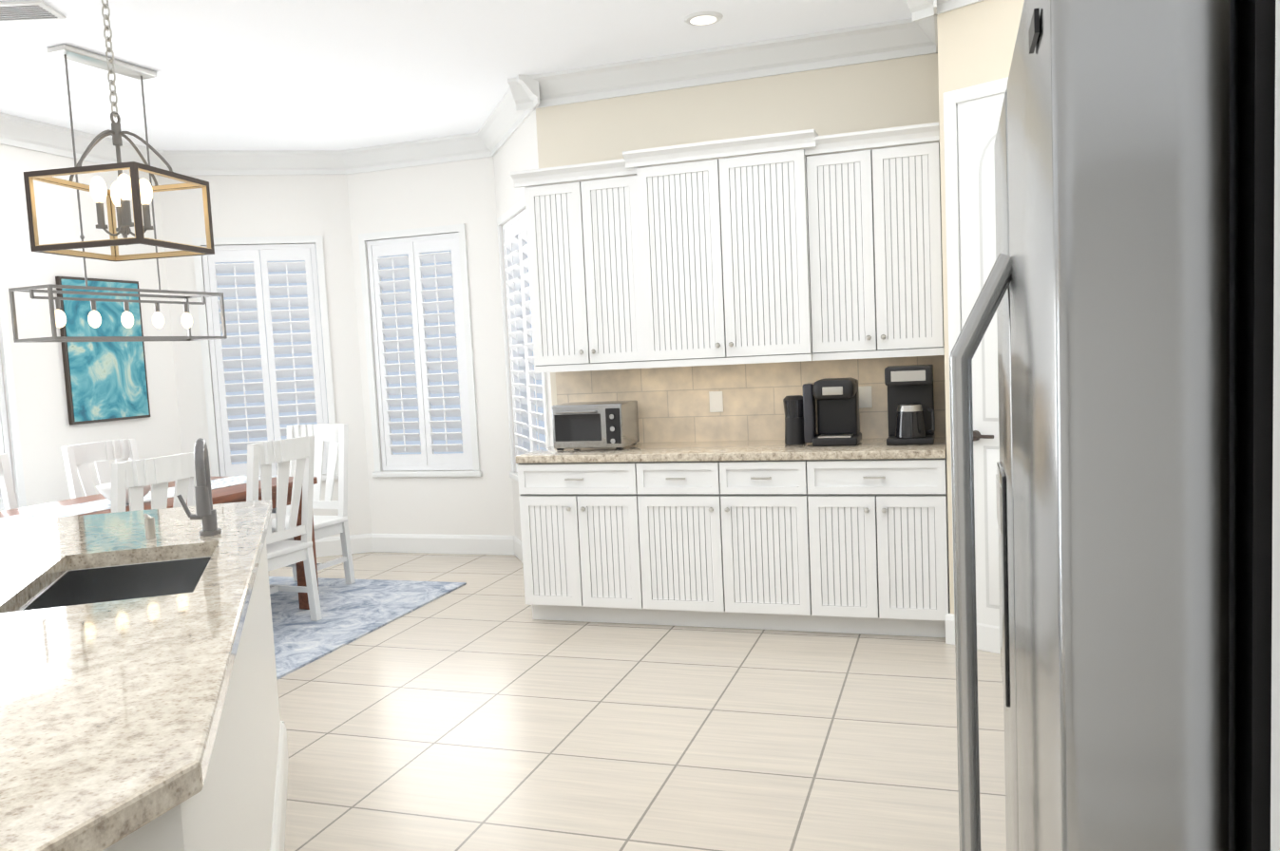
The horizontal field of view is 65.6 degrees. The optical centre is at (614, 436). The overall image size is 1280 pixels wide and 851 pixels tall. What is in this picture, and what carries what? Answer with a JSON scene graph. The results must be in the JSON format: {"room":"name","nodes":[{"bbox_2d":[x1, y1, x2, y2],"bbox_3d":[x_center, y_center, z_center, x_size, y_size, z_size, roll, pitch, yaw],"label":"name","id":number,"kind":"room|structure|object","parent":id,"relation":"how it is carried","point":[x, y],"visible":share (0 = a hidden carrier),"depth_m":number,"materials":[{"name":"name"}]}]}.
{"room":"kitchen","nodes":[
{"label":"kitchen","id":0,"kind":"room"},
{"bbox_2d":[0,0,912,150],"bbox_3d":[-1.196,-1.781,2.453,7.400,0.100,9.800,-1,5,19],"label":"ceiling","id":1,"kind":"structure","parent":0,"point":[291,74],"depth_m":5.06,"materials":[{"name":"white paint"}]},
{"bbox_2d":[0,0,66,21],"bbox_3d":[-2.547,-1.800,4.209,0.343,0.016,0.205,-3,5,-2],"label":"ceiling vent","id":2,"kind":"object","parent":1,"relation":"in","point":[26,10],"visible":0.98,"depth_m":4.17,"materials":[{"name":"white metal"}]},
{"bbox_2d":[46,43,157,167],"label":"ceiling canopy","id":3,"kind":"object","parent":1,"relation":"hanging from","point":[66,51],"depth_m":4.86,"materials":[{"name":"grey metal"}]},
{"bbox_2d":[8,257,227,343],"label":"chandelier","id":4,"kind":"object","parent":3,"relation":"hanging from","point":[58,318],"depth_m":4.93,"materials":[{"name":"grey metal"}]},
{"bbox_2d":[23,0,214,261],"bbox_3d":[-1.434,-1.135,2.811,0.340,1.218,0.340,-2,5,11],"label":"pendant light","id":5,"kind":"object","parent":1,"relation":"hanging from","point":[123,191],"visible":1,"depth_m":2.81,"materials":[{"name":"brown metal"}]},
{"bbox_2d":[683,11,723,26],"bbox_3d":[0.425,-1.994,4.743,0.189,0.013,0.189,-4,5,-17],"label":"recessed light","id":6,"kind":"object","parent":1,"relation":"in","point":[702,18],"visible":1,"depth_m":4.68,"materials":[{"name":"white plastic"}]},
{"bbox_2d":[268,552,1006,850],"bbox_3d":[-1.044,1.305,2.709,7.400,0.100,9.800,-1,5,19],"label":"floor","id":7,"kind":"structure","parent":0,"point":[482,710],"depth_m":3.71,"materials":[{"name":"tile"}]},
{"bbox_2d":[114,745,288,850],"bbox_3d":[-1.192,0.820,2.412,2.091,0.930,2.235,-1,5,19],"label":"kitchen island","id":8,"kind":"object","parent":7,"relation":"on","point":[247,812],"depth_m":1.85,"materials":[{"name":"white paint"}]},
{"bbox_2d":[0,499,287,850],"bbox_3d":[-1.244,0.346,2.391,2.194,0.040,2.254,-1,5,19],"label":"island countertop","id":9,"kind":"structure","parent":8,"relation":"on","point":[138,671],"depth_m":1.70,"materials":[{"name":"beige stone"}]},
{"bbox_2d":[268,576,466,680],"bbox_3d":[-2.547,1.125,5.096,2.210,0.010,3.440,-1,5,19],"label":"rug","id":10,"kind":"object","parent":7,"relation":"on","point":[357,609],"visible":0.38,"depth_m":5.75,"materials":[{"name":"fabric"}]},
{"bbox_2d":[0,454,18,510],"bbox_3d":[-3.096,0.628,5.025,0.544,1.042,0.480,-1,5,23],"label":"chair","id":11,"kind":"object","parent":10,"relation":"on","point":[8,490],"visible":0.04,"depth_m":5.26,"materials":[{"name":"white wood"}]},
{"bbox_2d":[60,439,139,498],"bbox_3d":[-2.779,0.550,5.777,0.544,1.042,0.480,-1,5,23],"label":"chair","id":12,"kind":"object","parent":10,"relation":"on","point":[78,459],"visible":0.12,"depth_m":5.77,"materials":[{"name":"white wood"}]},
{"bbox_2d":[111,452,196,513],"bbox_3d":[-2.282,0.617,4.680,0.544,1.042,0.480,-1,5,23],"label":"chair","id":13,"kind":"object","parent":10,"relation":"on","point":[158,474],"visible":0.29,"depth_m":4.50,"materials":[{"name":"white wood"}]},
{"bbox_2d":[0,476,319,610],"bbox_3d":[-2.497,0.713,5.239,0.900,0.779,1.818,-1,5,23],"label":"dining table","id":14,"kind":"object","parent":10,"relation":"on","point":[228,489],"visible":0.17,"depth_m":5.25,"materials":[{"name":"brown wood"}]},
{"bbox_2d":[95,482,151,504],"bbox_3d":[-2.466,0.287,5.018,0.270,0.100,0.270,-1,5,19],"label":"bowl","id":15,"kind":"object","parent":14,"relation":"on","point":[105,490],"visible":0.25,"depth_m":4.94,"materials":[{"name":"white ceramic"}]},
{"bbox_2d":[246,436,322,621],"bbox_3d":[-1.964,0.538,5.431,0.544,1.042,0.480,-1,5,23],"label":"chair","id":16,"kind":"object","parent":10,"relation":"on","point":[263,457],"visible":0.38,"depth_m":5.40,"materials":[{"name":"white wood"}]},
{"bbox_2d":[271,423,355,584],"bbox_3d":[-2.024,0.464,6.362,0.480,1.042,0.544,-1,5,23],"label":"chair","id":17,"kind":"object","parent":10,"relation":"on","point":[335,435],"visible":0.4,"depth_m":6.46,"materials":[{"name":"white wood"}]},
{"bbox_2d":[517,464,654,625],"bbox_3d":[-0.059,0.539,5.469,0.713,0.870,0.617,-1,5,19],"label":"base cabinet","id":18,"kind":"object","parent":7,"relation":"on","point":[585,529],"depth_m":5.18,"materials":[{"name":"white wood"}]},
{"bbox_2d":[647,460,825,632],"bbox_3d":[0.634,0.525,5.230,0.967,0.870,0.617,-1,5,19],"label":"base cabinet","id":19,"kind":"object","parent":7,"relation":"on","point":[736,544],"depth_m":4.92,"materials":[{"name":"white wood"}]},
{"bbox_2d":[515,438,946,464],"bbox_3d":[0.598,0.073,5.189,2.156,0.040,0.632,-1,5,19],"label":"countertop","id":20,"kind":"structure","parent":19,"relation":"on","point":[757,448],"depth_m":4.99,"materials":[{"name":"beige stone"}]},
{"bbox_2d":[551,400,639,450],"bbox_3d":[-0.106,-0.059,5.449,0.400,0.246,0.337,-1,5,19],"label":"microwave","id":21,"kind":"object","parent":20,"relation":"on","point":[596,425],"visible":1,"depth_m":5.33,"materials":[{"name":"silver metal"}]},
{"bbox_2d":[783,395,806,444],"bbox_3d":[0.935,-0.087,5.141,0.116,0.249,0.116,-1,5,19],"label":"coffee grinder","id":22,"kind":"object","parent":20,"relation":"on","point":[793,420],"visible":0.88,"depth_m":5.10,"materials":[{"name":"black plastic"}]},
{"bbox_2d":[802,377,861,446],"bbox_3d":[1.108,-0.129,5.064,0.270,0.329,0.306,-1,5,19],"label":"pod coffee maker","id":23,"kind":"object","parent":20,"relation":"on","point":[831,410],"visible":0.98,"depth_m":5.04,"materials":[{"name":"black plastic"}]},
{"bbox_2d":[884,364,935,445],"bbox_3d":[1.469,-0.160,4.918,0.228,0.379,0.263,-1,5,19],"label":"coffee maker","id":24,"kind":"object","parent":20,"relation":"on","point":[910,409],"visible":1,"depth_m":4.84,"materials":[{"name":"black plastic"}]},
{"bbox_2d":[821,460,950,637],"bbox_3d":[1.316,0.511,4.995,0.690,0.870,0.617,-1,5,19],"label":"base cabinet","id":25,"kind":"object","parent":7,"relation":"on","point":[886,563],"depth_m":4.69,"materials":[{"name":"white wood"}]},
{"bbox_2d":[949,0,1275,850],"bbox_3d":[0.827,0.457,0.884,0.981,1.707,0.848,-1,5,19],"label":"fridge","id":26,"kind":"object","parent":7,"relation":"on","point":[1126,295],"visible":1,"depth_m":0.57,"materials":[{"name":"grey metal"}]},
{"bbox_2d":[0,0,1279,850],"bbox_3d":[-1.135,-0.227,2.453,7.286,3.000,9.388,-1,5,19],"label":"wall","id":27,"kind":"structure","parent":0,"point":[479,197],"depth_m":6.59,"materials":[{"name":"white paint"}]},
{"bbox_2d":[0,240,26,508],"bbox_3d":[-3.815,-0.125,5.294,0.030,2.110,1.440,-1,5,19],"label":"window","id":28,"kind":"structure","parent":27,"relation":"in","point":[5,336],"depth_m":5.92,"materials":[{"name":"white"}]},
{"bbox_2d":[0,353,14,511],"bbox_3d":[-3.863,-0.294,5.294,0.073,1.662,1.302,-1,5,19],"label":"window shutters","id":29,"kind":"object","parent":28,"relation":"attached to","point":[5,448],"visible":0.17,"depth_m":5.90,"materials":[{"name":"white wood"}]},
{"bbox_2d":[55,276,150,424],"bbox_3d":[-3.376,-0.571,6.585,0.032,0.940,0.650,-1,5,19],"label":"framed painting","id":30,"kind":"object","parent":27,"relation":"attached to","point":[105,381],"visible":0.93,"depth_m":6.55,"materials":[{"name":"teal"}]},
{"bbox_2d":[191,235,338,480],"bbox_3d":[-2.558,-0.551,7.323,0.798,1.822,0.521,-1,5,19],"label":"window","id":31,"kind":"structure","parent":27,"relation":"in","point":[317,239],"depth_m":7.28,"materials":[{"name":"white wood"}]},
{"bbox_2d":[201,243,329,477],"bbox_3d":[-2.568,-0.550,7.364,0.792,1.722,0.073,-4,5,-13],"label":"window shutters","id":32,"kind":"object","parent":31,"relation":"attached to","point":[294,253],"visible":0.73,"depth_m":7.34,"materials":[{"name":"white wood"}]},
{"bbox_2d":[215,249,545,464],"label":"window","id":33,"kind":"structure","parent":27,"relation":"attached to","point":[541,410],"depth_m":7.50,"materials":[{"name":"glass"}]},
{"bbox_2d":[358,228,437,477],"bbox_3d":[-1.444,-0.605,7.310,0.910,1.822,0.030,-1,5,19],"label":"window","id":34,"kind":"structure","parent":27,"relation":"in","point":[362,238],"depth_m":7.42,"materials":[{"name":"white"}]},
{"bbox_2d":[366,232,473,471],"bbox_3d":[-1.430,-0.605,7.350,0.772,1.722,0.073,-1,5,19],"label":"window shutters","id":35,"kind":"object","parent":34,"relation":"attached to","point":[413,248],"visible":0.96,"depth_m":7.34,"materials":[{"name":"white wood"}]},
{"bbox_2d":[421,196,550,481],"bbox_3d":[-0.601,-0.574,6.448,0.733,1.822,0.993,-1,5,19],"label":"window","id":36,"kind":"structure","parent":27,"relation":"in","point":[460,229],"depth_m":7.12,"materials":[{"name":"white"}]},
{"bbox_2d":[502,209,545,472],"bbox_3d":[-0.561,-0.573,6.460,0.073,1.722,1.072,-4,5,-17],"label":"window shutters","id":37,"kind":"object","parent":36,"relation":"attached to","point":[514,235],"visible":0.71,"depth_m":6.56,"materials":[{"name":"white wood"}]},
{"bbox_2d":[0,0,984,175],"bbox_3d":[-1.190,-1.640,2.305,7.000,0.154,9.100,-1,5,19],"label":"crown molding","id":38,"kind":"structure","parent":27,"relation":"attached to","point":[524,97],"depth_m":5.58,"materials":[{"name":"white"}]},
{"bbox_2d":[517,149,658,369],"bbox_3d":[-0.091,-0.947,5.472,0.708,1.090,0.352,-1,5,19],"label":"upper cabinet","id":39,"kind":"object","parent":27,"relation":"attached to","point":[592,283],"depth_m":5.34,"materials":[{"name":"white wood"}]},
{"bbox_2d":[314,534,1000,654],"bbox_3d":[-1.051,1.197,2.542,7.000,0.141,9.100,-1,5,19],"label":"baseboard","id":40,"kind":"structure","parent":27,"relation":"attached to","point":[987,638],"depth_m":7.38,"materials":[{"name":"white wood"}]},
{"bbox_2d":[647,129,825,365],"bbox_3d":[0.604,-0.961,5.232,0.977,1.090,0.352,-1,5,19],"label":"upper cabinet","id":41,"kind":"object","parent":27,"relation":"attached to","point":[706,313],"depth_m":5.04,"materials":[{"name":"white wood"}]},
{"bbox_2d":[818,122,944,358],"bbox_3d":[1.289,-0.975,4.996,0.685,1.090,0.352,-1,5,19],"label":"upper cabinet","id":42,"kind":"object","parent":27,"relation":"attached to","point":[882,252],"depth_m":4.84,"materials":[{"name":"white wood"}]},
{"bbox_2d":[943,76,1008,630],"bbox_3d":[1.716,-0.267,4.282,0.517,2.498,0.283,-1,5,19],"label":"pantry door","id":43,"kind":"structure","parent":27,"relation":"in","point":[971,116],"depth_m":4.37,"materials":[{"name":"white wood"}]}
]}

